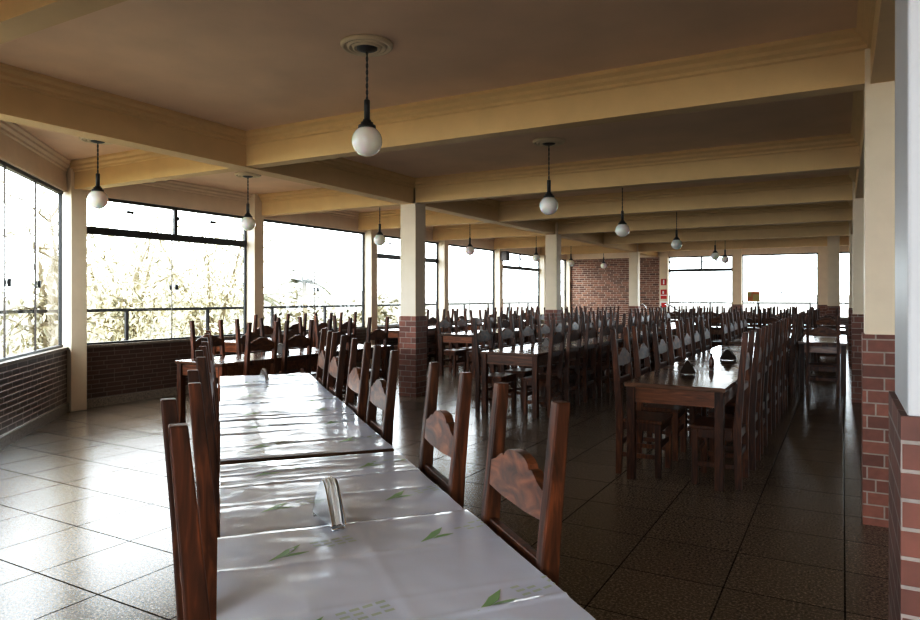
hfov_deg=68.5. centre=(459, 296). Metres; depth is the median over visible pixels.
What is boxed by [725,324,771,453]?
dining chair
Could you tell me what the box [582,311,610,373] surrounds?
dining chair
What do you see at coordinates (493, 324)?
dining chair
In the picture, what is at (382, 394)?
dining chair
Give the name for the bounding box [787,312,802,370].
dining chair
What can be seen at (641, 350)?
dining chair
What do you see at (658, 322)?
dining chair
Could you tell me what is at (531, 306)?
dining chair
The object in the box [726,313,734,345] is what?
dining chair
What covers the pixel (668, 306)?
dining chair
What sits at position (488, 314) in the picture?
dining chair
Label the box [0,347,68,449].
wall
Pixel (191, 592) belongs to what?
dining chair
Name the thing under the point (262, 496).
paper
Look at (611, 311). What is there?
dining chair
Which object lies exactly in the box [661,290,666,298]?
safety sign
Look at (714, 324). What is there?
dining table
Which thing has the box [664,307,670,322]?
dining chair
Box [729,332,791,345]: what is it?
dining table
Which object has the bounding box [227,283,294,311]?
palm tree
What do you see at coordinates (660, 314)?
dining chair
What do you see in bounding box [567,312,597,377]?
dining chair
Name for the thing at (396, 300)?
bush
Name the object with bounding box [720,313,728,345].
dining chair
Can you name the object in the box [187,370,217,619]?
dining chair
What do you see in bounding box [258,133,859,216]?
beam
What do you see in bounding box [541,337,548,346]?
napkin holder
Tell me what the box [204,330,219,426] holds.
dining chair
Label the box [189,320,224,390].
dining chair
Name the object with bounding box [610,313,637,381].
dining chair
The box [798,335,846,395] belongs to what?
dining table
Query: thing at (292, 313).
bush
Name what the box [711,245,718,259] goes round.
pendant lamp
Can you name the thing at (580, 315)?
dining chair
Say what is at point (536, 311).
dining chair
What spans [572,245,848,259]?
wall
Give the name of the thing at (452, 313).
dining chair
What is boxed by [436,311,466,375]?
dining chair
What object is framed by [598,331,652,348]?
dining table
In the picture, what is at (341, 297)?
hills
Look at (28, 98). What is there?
beam
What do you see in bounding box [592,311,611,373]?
dining chair
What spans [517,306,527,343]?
dining chair
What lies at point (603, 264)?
pendant lamp
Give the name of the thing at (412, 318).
column
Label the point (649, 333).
dining chair
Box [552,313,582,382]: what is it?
dining chair
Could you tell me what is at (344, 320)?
bush
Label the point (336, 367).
dining chair
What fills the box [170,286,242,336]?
bush
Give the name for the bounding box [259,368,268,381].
napkin holder
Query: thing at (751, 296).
poster
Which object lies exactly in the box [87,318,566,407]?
wall
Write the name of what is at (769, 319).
dining chair
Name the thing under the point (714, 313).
dining chair
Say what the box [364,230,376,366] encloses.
column
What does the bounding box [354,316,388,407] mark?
dining chair
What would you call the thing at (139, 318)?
leafy tree
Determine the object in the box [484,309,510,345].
dining chair
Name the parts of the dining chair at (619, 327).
seat, leg, crest rail, leg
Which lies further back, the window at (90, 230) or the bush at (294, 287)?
the bush at (294, 287)
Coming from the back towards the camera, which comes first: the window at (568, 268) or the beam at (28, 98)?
the window at (568, 268)
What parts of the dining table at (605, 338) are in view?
leg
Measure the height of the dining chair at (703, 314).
1.145 m
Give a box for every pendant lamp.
[79,137,110,208]
[234,172,260,230]
[340,34,392,156]
[374,207,385,245]
[465,238,474,254]
[532,236,539,261]
[533,137,564,214]
[568,254,573,266]
[601,253,606,268]
[615,188,629,236]
[671,212,681,249]
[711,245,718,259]
[721,249,728,262]
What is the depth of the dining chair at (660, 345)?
6.51 m
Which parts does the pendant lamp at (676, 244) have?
globe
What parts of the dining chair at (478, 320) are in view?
leg, leg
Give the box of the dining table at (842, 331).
[704,326,844,345]
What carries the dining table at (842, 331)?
on the floor
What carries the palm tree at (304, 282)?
on the ground
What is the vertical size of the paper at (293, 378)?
0.011 m
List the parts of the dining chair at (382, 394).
leg, rail, crest rail, leg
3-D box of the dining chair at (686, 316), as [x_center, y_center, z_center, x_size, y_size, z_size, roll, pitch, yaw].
[4.786,0.828,14.728,0.406,1.145,0.420,0,0,30]
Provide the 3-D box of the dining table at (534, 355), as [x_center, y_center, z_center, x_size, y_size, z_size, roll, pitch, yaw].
[1.045,1.028,8.802,0.750,0.745,1.944,0,0,29]
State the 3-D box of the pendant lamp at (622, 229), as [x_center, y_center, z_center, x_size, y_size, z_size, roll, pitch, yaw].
[2.289,-1.246,9.528,0.343,0.807,0.343,0,0,-8]
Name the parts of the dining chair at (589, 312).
leg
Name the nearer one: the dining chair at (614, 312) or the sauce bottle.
the sauce bottle
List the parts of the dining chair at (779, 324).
leg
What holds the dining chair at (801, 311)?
on the floor
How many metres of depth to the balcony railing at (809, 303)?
22.27 m
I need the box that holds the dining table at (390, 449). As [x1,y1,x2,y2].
[219,414,393,465]
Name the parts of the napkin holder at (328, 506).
plate, plate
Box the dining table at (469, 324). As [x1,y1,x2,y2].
[459,320,524,347]
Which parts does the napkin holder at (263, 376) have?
plate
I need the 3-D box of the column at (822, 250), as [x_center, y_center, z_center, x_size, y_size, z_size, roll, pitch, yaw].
[10.576,-0.125,19.678,0.294,3.050,0.294,0,0,29]
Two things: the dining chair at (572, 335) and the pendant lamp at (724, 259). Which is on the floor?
the dining chair at (572, 335)
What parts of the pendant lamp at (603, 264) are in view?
globe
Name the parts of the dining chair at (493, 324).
leg, leg, leg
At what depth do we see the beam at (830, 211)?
12.97 m
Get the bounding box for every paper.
[216,510,595,619]
[219,396,354,421]
[220,373,318,386]
[220,383,332,400]
[220,414,392,460]
[220,451,463,536]
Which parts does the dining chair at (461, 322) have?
leg, crest rail, leg, seat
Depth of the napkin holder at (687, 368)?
5.70 m
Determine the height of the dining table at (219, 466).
0.745 m
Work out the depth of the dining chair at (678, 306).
18.90 m
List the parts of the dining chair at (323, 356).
leg, crest rail, leg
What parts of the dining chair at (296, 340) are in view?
leg, rail, crest rail, leg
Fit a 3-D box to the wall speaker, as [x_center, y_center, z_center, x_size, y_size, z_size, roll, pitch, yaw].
[1.237,-1.120,18.568,0.207,0.260,0.180,0,0,29]
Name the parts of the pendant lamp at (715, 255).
globe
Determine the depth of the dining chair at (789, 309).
14.31 m
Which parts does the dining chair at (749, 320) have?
crest rail, leg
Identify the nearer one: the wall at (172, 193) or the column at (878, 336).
the column at (878, 336)
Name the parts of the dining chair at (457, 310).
leg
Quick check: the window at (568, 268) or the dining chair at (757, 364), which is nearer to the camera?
the dining chair at (757, 364)
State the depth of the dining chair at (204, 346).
3.54 m
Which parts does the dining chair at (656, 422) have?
leg, crest rail, rail, leg, seat frame, seat, leg, leg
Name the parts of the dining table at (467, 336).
leg, leg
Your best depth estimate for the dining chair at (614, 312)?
18.39 m
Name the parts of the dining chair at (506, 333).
leg, crest rail, leg, seat, leg, seat frame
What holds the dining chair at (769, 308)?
on the floor
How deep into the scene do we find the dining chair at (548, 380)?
7.99 m
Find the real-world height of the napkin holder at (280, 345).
0.126 m
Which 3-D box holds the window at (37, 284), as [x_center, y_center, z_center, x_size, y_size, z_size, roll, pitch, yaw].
[-4.517,-0.340,6.959,0.066,1.900,2.700,0,0,-15]
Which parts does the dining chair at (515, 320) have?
leg, leg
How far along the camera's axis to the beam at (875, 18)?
3.88 m
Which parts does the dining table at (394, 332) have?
leg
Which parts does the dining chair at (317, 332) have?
leg, leg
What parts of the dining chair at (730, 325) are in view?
leg, leg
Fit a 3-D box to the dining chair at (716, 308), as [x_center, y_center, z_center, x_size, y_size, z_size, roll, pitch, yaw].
[5.876,0.828,14.996,0.420,1.145,0.406,0,0,29]
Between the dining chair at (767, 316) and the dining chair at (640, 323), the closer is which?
the dining chair at (640, 323)
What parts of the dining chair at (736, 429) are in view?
leg, leg, seat, seat frame, leg, rail, crest rail, leg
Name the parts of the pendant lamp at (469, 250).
globe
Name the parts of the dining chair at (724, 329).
leg, leg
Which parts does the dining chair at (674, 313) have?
leg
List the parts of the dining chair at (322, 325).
leg, crest rail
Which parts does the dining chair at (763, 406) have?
seat, leg, leg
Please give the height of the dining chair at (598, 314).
1.145 m
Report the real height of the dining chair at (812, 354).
1.145 m
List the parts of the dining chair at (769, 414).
leg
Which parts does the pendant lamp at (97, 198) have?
globe, stem, cord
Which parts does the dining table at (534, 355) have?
leg, leg, leg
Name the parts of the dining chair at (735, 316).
leg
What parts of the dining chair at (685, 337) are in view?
leg, crest rail, leg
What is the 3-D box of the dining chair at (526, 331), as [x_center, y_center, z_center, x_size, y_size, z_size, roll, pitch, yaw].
[1.086,0.828,9.503,0.406,1.145,0.420,0,0,30]
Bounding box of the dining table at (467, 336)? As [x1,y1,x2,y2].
[438,328,530,377]
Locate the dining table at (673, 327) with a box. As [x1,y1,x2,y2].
[637,325,675,364]
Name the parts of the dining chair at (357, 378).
leg, rail, crest rail, leg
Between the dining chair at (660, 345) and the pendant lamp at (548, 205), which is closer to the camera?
the dining chair at (660, 345)
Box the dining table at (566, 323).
[529,323,582,341]
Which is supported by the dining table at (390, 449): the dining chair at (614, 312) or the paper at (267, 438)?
the paper at (267, 438)
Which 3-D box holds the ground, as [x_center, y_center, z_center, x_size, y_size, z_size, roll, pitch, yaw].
[-12.083,7.592,70.029,190.000,4.617,230.000,0,0,30]
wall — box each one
[0,120,70,191]
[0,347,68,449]
[87,180,566,259]
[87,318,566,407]
[571,257,658,331]
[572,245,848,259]
[670,316,847,345]
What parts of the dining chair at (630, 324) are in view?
leg, leg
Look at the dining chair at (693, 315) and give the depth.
15.34 m
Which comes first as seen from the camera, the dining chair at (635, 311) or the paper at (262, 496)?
the paper at (262, 496)
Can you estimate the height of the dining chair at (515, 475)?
1.145 m
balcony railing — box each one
[0,302,537,340]
[561,302,848,308]
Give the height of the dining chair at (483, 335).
1.145 m
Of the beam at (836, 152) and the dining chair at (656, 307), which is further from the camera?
the dining chair at (656, 307)
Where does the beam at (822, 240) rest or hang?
attached to the ceiling
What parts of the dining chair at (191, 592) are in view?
leg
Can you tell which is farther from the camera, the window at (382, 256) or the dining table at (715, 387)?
the window at (382, 256)
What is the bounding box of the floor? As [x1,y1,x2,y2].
[0,345,888,619]
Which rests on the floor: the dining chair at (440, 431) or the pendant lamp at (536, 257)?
the dining chair at (440, 431)
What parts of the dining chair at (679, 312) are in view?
leg, leg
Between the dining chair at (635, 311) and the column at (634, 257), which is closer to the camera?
the dining chair at (635, 311)
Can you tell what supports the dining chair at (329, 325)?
on the floor
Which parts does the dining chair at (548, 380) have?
leg, seat, seat frame, leg, rail, crest rail, leg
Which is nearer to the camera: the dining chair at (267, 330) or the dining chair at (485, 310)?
the dining chair at (267, 330)
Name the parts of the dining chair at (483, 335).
leg, crest rail, leg, seat frame, seat, leg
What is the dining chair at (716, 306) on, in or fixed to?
on the floor
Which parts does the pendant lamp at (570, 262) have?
globe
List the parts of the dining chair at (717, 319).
leg, rail, seat frame, crest rail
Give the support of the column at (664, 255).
on the floor
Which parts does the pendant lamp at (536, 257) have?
globe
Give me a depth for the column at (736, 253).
20.70 m
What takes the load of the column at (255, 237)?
on the floor
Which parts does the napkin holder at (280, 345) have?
plate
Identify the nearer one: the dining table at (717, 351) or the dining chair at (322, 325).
the dining table at (717, 351)
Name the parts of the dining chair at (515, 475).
leg, rail, crest rail, leg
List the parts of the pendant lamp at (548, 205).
globe, stem, cord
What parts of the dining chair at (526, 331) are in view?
leg, crest rail, leg, seat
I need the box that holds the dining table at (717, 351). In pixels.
[680,345,753,363]
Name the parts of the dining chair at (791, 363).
leg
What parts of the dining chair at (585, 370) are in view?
leg, seat, seat frame, leg, rail, crest rail, leg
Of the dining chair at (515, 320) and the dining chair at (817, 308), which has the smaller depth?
the dining chair at (515, 320)
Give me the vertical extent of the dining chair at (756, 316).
1.145 m
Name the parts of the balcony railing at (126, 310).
post, post, rail, post, post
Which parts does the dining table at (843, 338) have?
leg, leg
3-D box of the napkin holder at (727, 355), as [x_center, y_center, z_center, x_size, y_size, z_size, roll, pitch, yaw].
[2.772,0.594,6.991,0.160,0.121,0.053,0,0,35]
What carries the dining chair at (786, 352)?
on the floor
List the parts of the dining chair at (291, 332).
leg, crest rail, leg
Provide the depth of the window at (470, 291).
18.25 m
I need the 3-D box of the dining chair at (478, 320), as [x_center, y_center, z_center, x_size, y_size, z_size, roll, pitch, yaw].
[0.468,0.828,13.386,0.406,1.145,0.420,0,0,29]
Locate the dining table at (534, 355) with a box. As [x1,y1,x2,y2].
[480,342,590,417]
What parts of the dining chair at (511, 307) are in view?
leg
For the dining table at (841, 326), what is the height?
0.745 m
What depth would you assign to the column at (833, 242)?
16.81 m
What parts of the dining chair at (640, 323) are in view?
leg, leg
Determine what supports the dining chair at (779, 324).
on the floor
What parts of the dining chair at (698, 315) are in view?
leg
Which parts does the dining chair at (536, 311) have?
leg, leg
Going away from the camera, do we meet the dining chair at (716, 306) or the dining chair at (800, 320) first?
the dining chair at (800, 320)
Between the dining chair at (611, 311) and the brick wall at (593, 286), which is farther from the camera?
the brick wall at (593, 286)
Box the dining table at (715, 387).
[624,361,738,491]
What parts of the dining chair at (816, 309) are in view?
leg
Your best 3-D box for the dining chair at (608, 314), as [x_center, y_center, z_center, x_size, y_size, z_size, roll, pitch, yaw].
[3.780,0.828,18.010,0.406,1.145,0.420,0,0,30]
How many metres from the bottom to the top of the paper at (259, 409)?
0.012 m
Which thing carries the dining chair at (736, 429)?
on the floor
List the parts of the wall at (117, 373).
window sill, baseboard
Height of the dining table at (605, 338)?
0.745 m
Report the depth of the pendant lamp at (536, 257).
17.06 m
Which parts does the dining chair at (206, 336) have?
crest rail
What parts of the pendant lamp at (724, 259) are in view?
globe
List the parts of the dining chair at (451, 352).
leg, crest rail, leg, seat frame, leg, seat, leg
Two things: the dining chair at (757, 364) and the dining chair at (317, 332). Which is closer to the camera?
the dining chair at (757, 364)
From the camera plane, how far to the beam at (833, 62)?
5.14 m
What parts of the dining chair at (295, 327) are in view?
leg, crest rail, leg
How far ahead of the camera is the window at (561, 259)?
23.42 m
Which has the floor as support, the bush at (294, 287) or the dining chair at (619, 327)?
the dining chair at (619, 327)
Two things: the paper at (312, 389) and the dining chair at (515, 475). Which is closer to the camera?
the dining chair at (515, 475)
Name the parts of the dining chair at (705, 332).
leg, crest rail, leg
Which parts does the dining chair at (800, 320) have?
leg, leg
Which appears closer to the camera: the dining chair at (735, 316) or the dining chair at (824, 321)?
the dining chair at (735, 316)
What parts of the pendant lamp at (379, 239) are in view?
globe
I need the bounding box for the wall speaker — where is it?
[501,251,509,260]
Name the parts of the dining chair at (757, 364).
leg, seat, seat frame, leg, leg, crest rail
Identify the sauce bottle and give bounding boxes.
[709,353,713,367]
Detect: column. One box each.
[62,168,86,411]
[247,194,263,331]
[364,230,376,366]
[399,189,426,396]
[438,240,448,355]
[494,249,502,320]
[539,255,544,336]
[544,222,561,339]
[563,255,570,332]
[628,244,640,320]
[659,251,668,318]
[732,249,742,311]
[817,246,826,316]
[827,236,839,316]
[848,222,852,363]
[852,180,863,402]
[861,48,894,527]
[889,0,919,619]
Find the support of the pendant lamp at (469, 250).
hanging from the ceiling
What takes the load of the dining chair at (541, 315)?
on the floor
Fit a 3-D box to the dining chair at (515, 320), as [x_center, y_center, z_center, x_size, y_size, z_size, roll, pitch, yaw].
[0.973,0.828,13.078,0.406,1.145,0.420,0,0,29]
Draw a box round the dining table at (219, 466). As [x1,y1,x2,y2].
[219,466,448,536]
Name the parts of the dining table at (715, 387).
leg, leg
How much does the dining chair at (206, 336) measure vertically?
1.145 m
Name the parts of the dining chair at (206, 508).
leg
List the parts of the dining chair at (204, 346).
crest rail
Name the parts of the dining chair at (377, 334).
leg, seat frame, crest rail, leg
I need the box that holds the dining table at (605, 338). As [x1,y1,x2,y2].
[565,336,624,396]
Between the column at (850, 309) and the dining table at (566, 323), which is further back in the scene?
the dining table at (566, 323)
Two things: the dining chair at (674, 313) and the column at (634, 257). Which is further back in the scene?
the column at (634, 257)
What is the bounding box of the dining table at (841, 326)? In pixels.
[719,323,844,339]
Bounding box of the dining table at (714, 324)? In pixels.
[667,319,749,325]
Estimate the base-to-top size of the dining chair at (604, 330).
1.145 m
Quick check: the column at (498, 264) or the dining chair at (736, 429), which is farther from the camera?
the column at (498, 264)
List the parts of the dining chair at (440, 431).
leg, rail, crest rail, leg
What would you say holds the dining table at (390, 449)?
on the floor
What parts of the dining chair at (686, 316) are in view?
leg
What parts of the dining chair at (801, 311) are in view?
leg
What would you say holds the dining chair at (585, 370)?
on the floor
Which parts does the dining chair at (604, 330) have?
leg, seat frame, crest rail, leg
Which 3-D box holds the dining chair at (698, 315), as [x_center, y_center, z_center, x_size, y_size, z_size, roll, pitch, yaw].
[5.434,0.828,15.871,0.406,1.145,0.420,0,0,29]
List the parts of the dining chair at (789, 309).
leg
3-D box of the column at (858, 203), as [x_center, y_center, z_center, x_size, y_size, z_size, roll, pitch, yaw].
[5.403,-0.125,9.042,0.284,3.050,0.284,0,0,29]
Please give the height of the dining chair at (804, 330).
1.145 m
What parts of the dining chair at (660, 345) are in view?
leg, crest rail, rail, leg, leg, leg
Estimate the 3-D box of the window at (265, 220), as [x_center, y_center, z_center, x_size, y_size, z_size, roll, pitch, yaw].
[-2.644,-0.340,12.319,0.065,1.900,2.880,0,0,29]
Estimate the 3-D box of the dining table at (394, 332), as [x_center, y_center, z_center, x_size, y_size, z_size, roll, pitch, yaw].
[-0.813,1.028,14.454,0.650,0.745,2.554,0,0,29]
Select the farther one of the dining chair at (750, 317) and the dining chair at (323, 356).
the dining chair at (750, 317)
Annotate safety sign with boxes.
[660,301,667,308]
[661,279,665,284]
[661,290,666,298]
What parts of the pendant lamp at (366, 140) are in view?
stem, globe, cord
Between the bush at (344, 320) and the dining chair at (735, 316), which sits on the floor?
the dining chair at (735, 316)
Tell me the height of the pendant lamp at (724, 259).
0.761 m
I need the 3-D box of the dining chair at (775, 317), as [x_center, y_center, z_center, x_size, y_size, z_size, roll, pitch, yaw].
[6.738,0.828,14.508,0.420,1.145,0.406,0,0,30]
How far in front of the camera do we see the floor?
4.25 m
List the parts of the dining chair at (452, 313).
leg, leg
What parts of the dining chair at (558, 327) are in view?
leg, crest rail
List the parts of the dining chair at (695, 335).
leg, crest rail, leg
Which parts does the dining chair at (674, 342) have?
leg, crest rail, leg, leg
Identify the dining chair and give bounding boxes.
[160,398,209,619]
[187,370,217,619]
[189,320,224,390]
[195,350,218,536]
[199,341,219,474]
[201,334,219,449]
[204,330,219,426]
[235,318,265,354]
[243,321,278,374]
[251,314,276,374]
[276,313,306,373]
[276,317,315,375]
[281,320,313,373]
[298,312,332,371]
[313,318,352,399]
[314,315,356,399]
[316,329,332,387]
[326,332,346,400]
[338,312,356,344]
[345,338,370,422]
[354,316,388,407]
[366,345,398,444]
[418,362,472,508]
[427,309,438,364]
[429,309,453,361]
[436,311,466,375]
[444,308,466,358]
[454,310,481,371]
[466,311,496,371]
[470,310,496,366]
[472,317,516,410]
[481,382,569,585]
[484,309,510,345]
[485,307,495,344]
[488,311,511,371]
[496,310,523,369]
[497,316,531,405]
[500,307,508,342]
[510,307,518,344]
[516,310,537,345]
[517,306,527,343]
[518,315,555,396]
[522,318,565,417]
[523,306,537,341]
[525,308,543,342]
[536,314,571,391]
[538,307,544,337]
[542,317,582,407]
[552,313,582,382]
[563,316,598,402]
[564,308,572,331]
[566,308,582,337]
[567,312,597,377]
[580,315,612,396]
[582,307,591,335]
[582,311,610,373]
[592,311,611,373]
[596,307,603,327]
[596,314,625,390]
[604,307,611,326]
[604,310,623,369]
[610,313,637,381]
[610,327,672,478]
[613,306,618,321]
[623,312,646,374]
[630,309,651,360]
[631,324,686,460]
[637,308,651,340]
[640,311,664,363]
[645,308,659,338]
[647,311,656,370]
[652,307,667,341]
[652,322,701,445]
[659,307,675,336]
[660,306,675,321]
[662,309,684,361]
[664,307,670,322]
[667,320,712,418]
[668,306,682,318]
[674,309,690,357]
[675,308,695,352]
[678,306,693,316]
[679,319,696,414]
[685,308,701,348]
[689,317,701,409]
[690,330,754,489]
[697,306,714,340]
[700,307,705,345]
[700,316,711,351]
[701,307,710,346]
[703,306,718,339]
[708,327,765,469]
[709,309,729,347]
[714,308,735,346]
[716,306,732,339]
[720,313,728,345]
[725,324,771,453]
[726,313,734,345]
[730,312,738,338]
[733,309,754,329]
[735,322,775,439]
[737,311,743,336]
[739,308,759,326]
[742,311,747,331]
[745,308,764,326]
[750,307,768,323]
[759,309,781,328]
[764,309,784,325]
[769,308,788,318]
[771,320,782,428]
[779,318,786,418]
[783,317,790,410]
[786,310,808,355]
[787,312,801,384]
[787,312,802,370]
[787,313,799,389]
[787,314,797,394]
[789,309,810,352]
[789,311,804,351]
[792,308,813,358]
[806,315,839,397]
[814,310,837,363]
[816,309,837,362]
[817,308,837,358]
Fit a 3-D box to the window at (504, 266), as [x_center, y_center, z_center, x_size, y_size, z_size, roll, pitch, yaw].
[1.756,-0.340,20.101,0.070,1.900,2.980,0,0,29]
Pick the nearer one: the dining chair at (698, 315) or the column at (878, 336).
the column at (878, 336)
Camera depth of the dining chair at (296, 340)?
7.43 m
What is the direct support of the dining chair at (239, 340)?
on the floor
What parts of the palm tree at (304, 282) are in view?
crown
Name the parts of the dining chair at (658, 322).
leg, leg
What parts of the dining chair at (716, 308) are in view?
leg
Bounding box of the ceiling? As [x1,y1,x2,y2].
[0,0,857,212]
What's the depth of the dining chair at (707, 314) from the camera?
16.74 m
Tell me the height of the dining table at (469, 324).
0.745 m
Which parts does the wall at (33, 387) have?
window sill, baseboard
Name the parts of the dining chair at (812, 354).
leg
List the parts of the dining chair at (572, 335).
leg, seat, leg, seat frame, rail, crest rail, leg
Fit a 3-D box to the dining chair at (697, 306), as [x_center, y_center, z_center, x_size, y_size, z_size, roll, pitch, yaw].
[6.856,0.828,18.819,0.420,1.145,0.406,0,0,30]
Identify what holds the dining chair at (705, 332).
on the floor
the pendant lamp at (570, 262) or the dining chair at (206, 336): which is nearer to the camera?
the dining chair at (206, 336)
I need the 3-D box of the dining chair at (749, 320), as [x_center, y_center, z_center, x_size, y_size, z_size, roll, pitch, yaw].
[6.012,0.828,14.241,0.420,1.145,0.406,0,0,30]
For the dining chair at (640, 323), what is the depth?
11.30 m
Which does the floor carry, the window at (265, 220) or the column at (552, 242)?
the column at (552, 242)
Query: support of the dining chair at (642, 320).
on the floor
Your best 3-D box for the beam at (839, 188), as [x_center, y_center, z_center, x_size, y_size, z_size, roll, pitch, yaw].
[3.821,-1.485,10.104,13.300,0.330,0.300,0,0,29]
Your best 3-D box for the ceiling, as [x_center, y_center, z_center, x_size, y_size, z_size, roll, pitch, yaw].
[2.577,-1.750,7.906,13.700,0.200,28.700,0,0,29]
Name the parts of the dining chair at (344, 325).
leg, crest rail, leg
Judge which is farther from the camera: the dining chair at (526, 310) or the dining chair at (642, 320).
the dining chair at (526, 310)
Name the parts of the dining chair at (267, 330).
leg, crest rail, leg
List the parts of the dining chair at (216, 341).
leg, crest rail, leg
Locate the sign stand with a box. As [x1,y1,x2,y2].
[747,292,759,313]
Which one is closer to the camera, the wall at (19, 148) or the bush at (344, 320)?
the wall at (19, 148)
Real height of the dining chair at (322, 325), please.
1.145 m
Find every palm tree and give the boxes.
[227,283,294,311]
[265,265,336,328]
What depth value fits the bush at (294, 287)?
34.87 m
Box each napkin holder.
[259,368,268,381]
[277,343,289,353]
[313,476,345,531]
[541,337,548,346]
[680,359,695,374]
[719,349,736,360]
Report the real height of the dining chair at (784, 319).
1.145 m
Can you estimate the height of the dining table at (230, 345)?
0.745 m
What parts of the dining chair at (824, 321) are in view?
leg, crest rail, leg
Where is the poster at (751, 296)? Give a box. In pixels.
[747,292,759,300]
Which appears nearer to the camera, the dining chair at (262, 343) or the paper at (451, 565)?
the paper at (451, 565)
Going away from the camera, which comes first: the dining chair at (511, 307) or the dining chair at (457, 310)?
the dining chair at (457, 310)
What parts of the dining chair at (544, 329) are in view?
leg, crest rail, leg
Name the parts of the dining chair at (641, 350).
leg, crest rail, rail, leg, seat frame, seat, leg, leg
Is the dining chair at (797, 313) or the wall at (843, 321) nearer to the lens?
the dining chair at (797, 313)
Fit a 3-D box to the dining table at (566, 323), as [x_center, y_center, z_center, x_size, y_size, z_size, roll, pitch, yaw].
[2.389,1.028,16.153,0.750,0.745,2.264,0,0,29]
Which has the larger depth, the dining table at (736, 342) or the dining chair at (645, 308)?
the dining chair at (645, 308)
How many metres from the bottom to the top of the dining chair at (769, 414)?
1.145 m
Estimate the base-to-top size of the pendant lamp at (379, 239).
0.792 m
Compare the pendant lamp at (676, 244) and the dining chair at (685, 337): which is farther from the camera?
the pendant lamp at (676, 244)
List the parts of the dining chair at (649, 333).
leg, leg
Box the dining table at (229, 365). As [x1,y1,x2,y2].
[175,344,391,422]
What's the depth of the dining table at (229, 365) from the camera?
7.00 m
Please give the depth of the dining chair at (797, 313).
10.51 m
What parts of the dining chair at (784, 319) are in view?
leg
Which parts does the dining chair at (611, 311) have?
leg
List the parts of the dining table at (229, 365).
leg, leg, leg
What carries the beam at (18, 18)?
attached to the ceiling
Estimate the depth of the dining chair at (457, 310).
15.06 m
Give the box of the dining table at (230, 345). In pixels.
[213,334,351,383]
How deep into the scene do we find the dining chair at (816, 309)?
14.22 m
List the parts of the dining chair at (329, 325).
leg, crest rail, leg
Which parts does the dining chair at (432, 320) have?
leg, crest rail, leg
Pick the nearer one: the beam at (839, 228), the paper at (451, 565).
the paper at (451, 565)
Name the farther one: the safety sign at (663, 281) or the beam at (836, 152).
the safety sign at (663, 281)
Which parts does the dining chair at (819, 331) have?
leg, leg, seat frame, seat, crest rail, rail, leg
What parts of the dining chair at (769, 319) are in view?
leg, crest rail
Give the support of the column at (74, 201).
on the floor
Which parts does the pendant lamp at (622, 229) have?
globe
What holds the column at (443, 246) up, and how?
on the floor
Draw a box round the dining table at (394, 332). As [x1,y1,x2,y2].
[375,325,462,368]
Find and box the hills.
[0,290,848,350]
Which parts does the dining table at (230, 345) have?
leg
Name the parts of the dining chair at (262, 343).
leg, rail, crest rail, leg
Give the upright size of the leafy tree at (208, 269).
9.830 m
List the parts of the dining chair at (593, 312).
leg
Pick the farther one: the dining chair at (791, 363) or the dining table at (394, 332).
the dining table at (394, 332)
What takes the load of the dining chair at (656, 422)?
on the floor
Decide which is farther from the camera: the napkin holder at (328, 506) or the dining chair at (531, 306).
the dining chair at (531, 306)
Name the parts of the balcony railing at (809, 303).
rail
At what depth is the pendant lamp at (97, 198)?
7.00 m
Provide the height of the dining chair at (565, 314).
1.145 m
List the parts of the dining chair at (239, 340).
leg, crest rail, leg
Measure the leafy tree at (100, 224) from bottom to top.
9.294 m
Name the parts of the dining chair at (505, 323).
leg, crest rail, leg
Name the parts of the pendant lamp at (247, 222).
globe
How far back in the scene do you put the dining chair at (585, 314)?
16.44 m
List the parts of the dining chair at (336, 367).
leg, rail, crest rail, leg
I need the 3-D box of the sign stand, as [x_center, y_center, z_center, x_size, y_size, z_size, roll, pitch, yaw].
[8.652,0.620,19.922,0.340,1.560,0.320,0,0,24]
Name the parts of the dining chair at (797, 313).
leg, leg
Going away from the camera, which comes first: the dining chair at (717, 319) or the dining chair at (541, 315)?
the dining chair at (717, 319)
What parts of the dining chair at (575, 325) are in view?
crest rail, leg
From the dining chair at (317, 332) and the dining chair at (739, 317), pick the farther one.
the dining chair at (739, 317)
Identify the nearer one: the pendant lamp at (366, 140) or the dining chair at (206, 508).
the dining chair at (206, 508)
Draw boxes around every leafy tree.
[0,180,156,357]
[2,193,242,342]
[20,224,228,340]
[94,202,310,338]
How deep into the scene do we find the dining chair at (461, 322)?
12.73 m
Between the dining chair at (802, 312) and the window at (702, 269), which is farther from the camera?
the window at (702, 269)
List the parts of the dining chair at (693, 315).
leg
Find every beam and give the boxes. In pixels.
[0,0,126,43]
[0,62,657,256]
[69,27,867,190]
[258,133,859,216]
[358,175,852,230]
[433,201,852,240]
[494,221,848,248]
[540,235,848,254]
[848,0,894,250]
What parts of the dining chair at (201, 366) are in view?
leg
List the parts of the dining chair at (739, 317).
leg, leg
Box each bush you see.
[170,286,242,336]
[264,286,338,325]
[269,309,318,330]
[332,316,361,327]
[343,295,398,325]
[356,293,435,325]
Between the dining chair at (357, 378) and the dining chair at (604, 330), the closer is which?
the dining chair at (357, 378)
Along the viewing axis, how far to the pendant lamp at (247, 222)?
9.02 m
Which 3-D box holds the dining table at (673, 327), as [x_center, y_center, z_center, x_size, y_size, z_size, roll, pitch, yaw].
[4.492,1.028,14.894,0.750,0.745,1.944,0,0,29]
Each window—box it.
[0,160,62,361]
[87,195,246,344]
[264,219,364,332]
[377,235,437,326]
[449,244,493,321]
[503,252,538,317]
[561,259,565,312]
[669,255,731,316]
[742,253,817,317]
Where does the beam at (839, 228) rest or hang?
attached to the ceiling
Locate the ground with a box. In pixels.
[0,349,32,357]

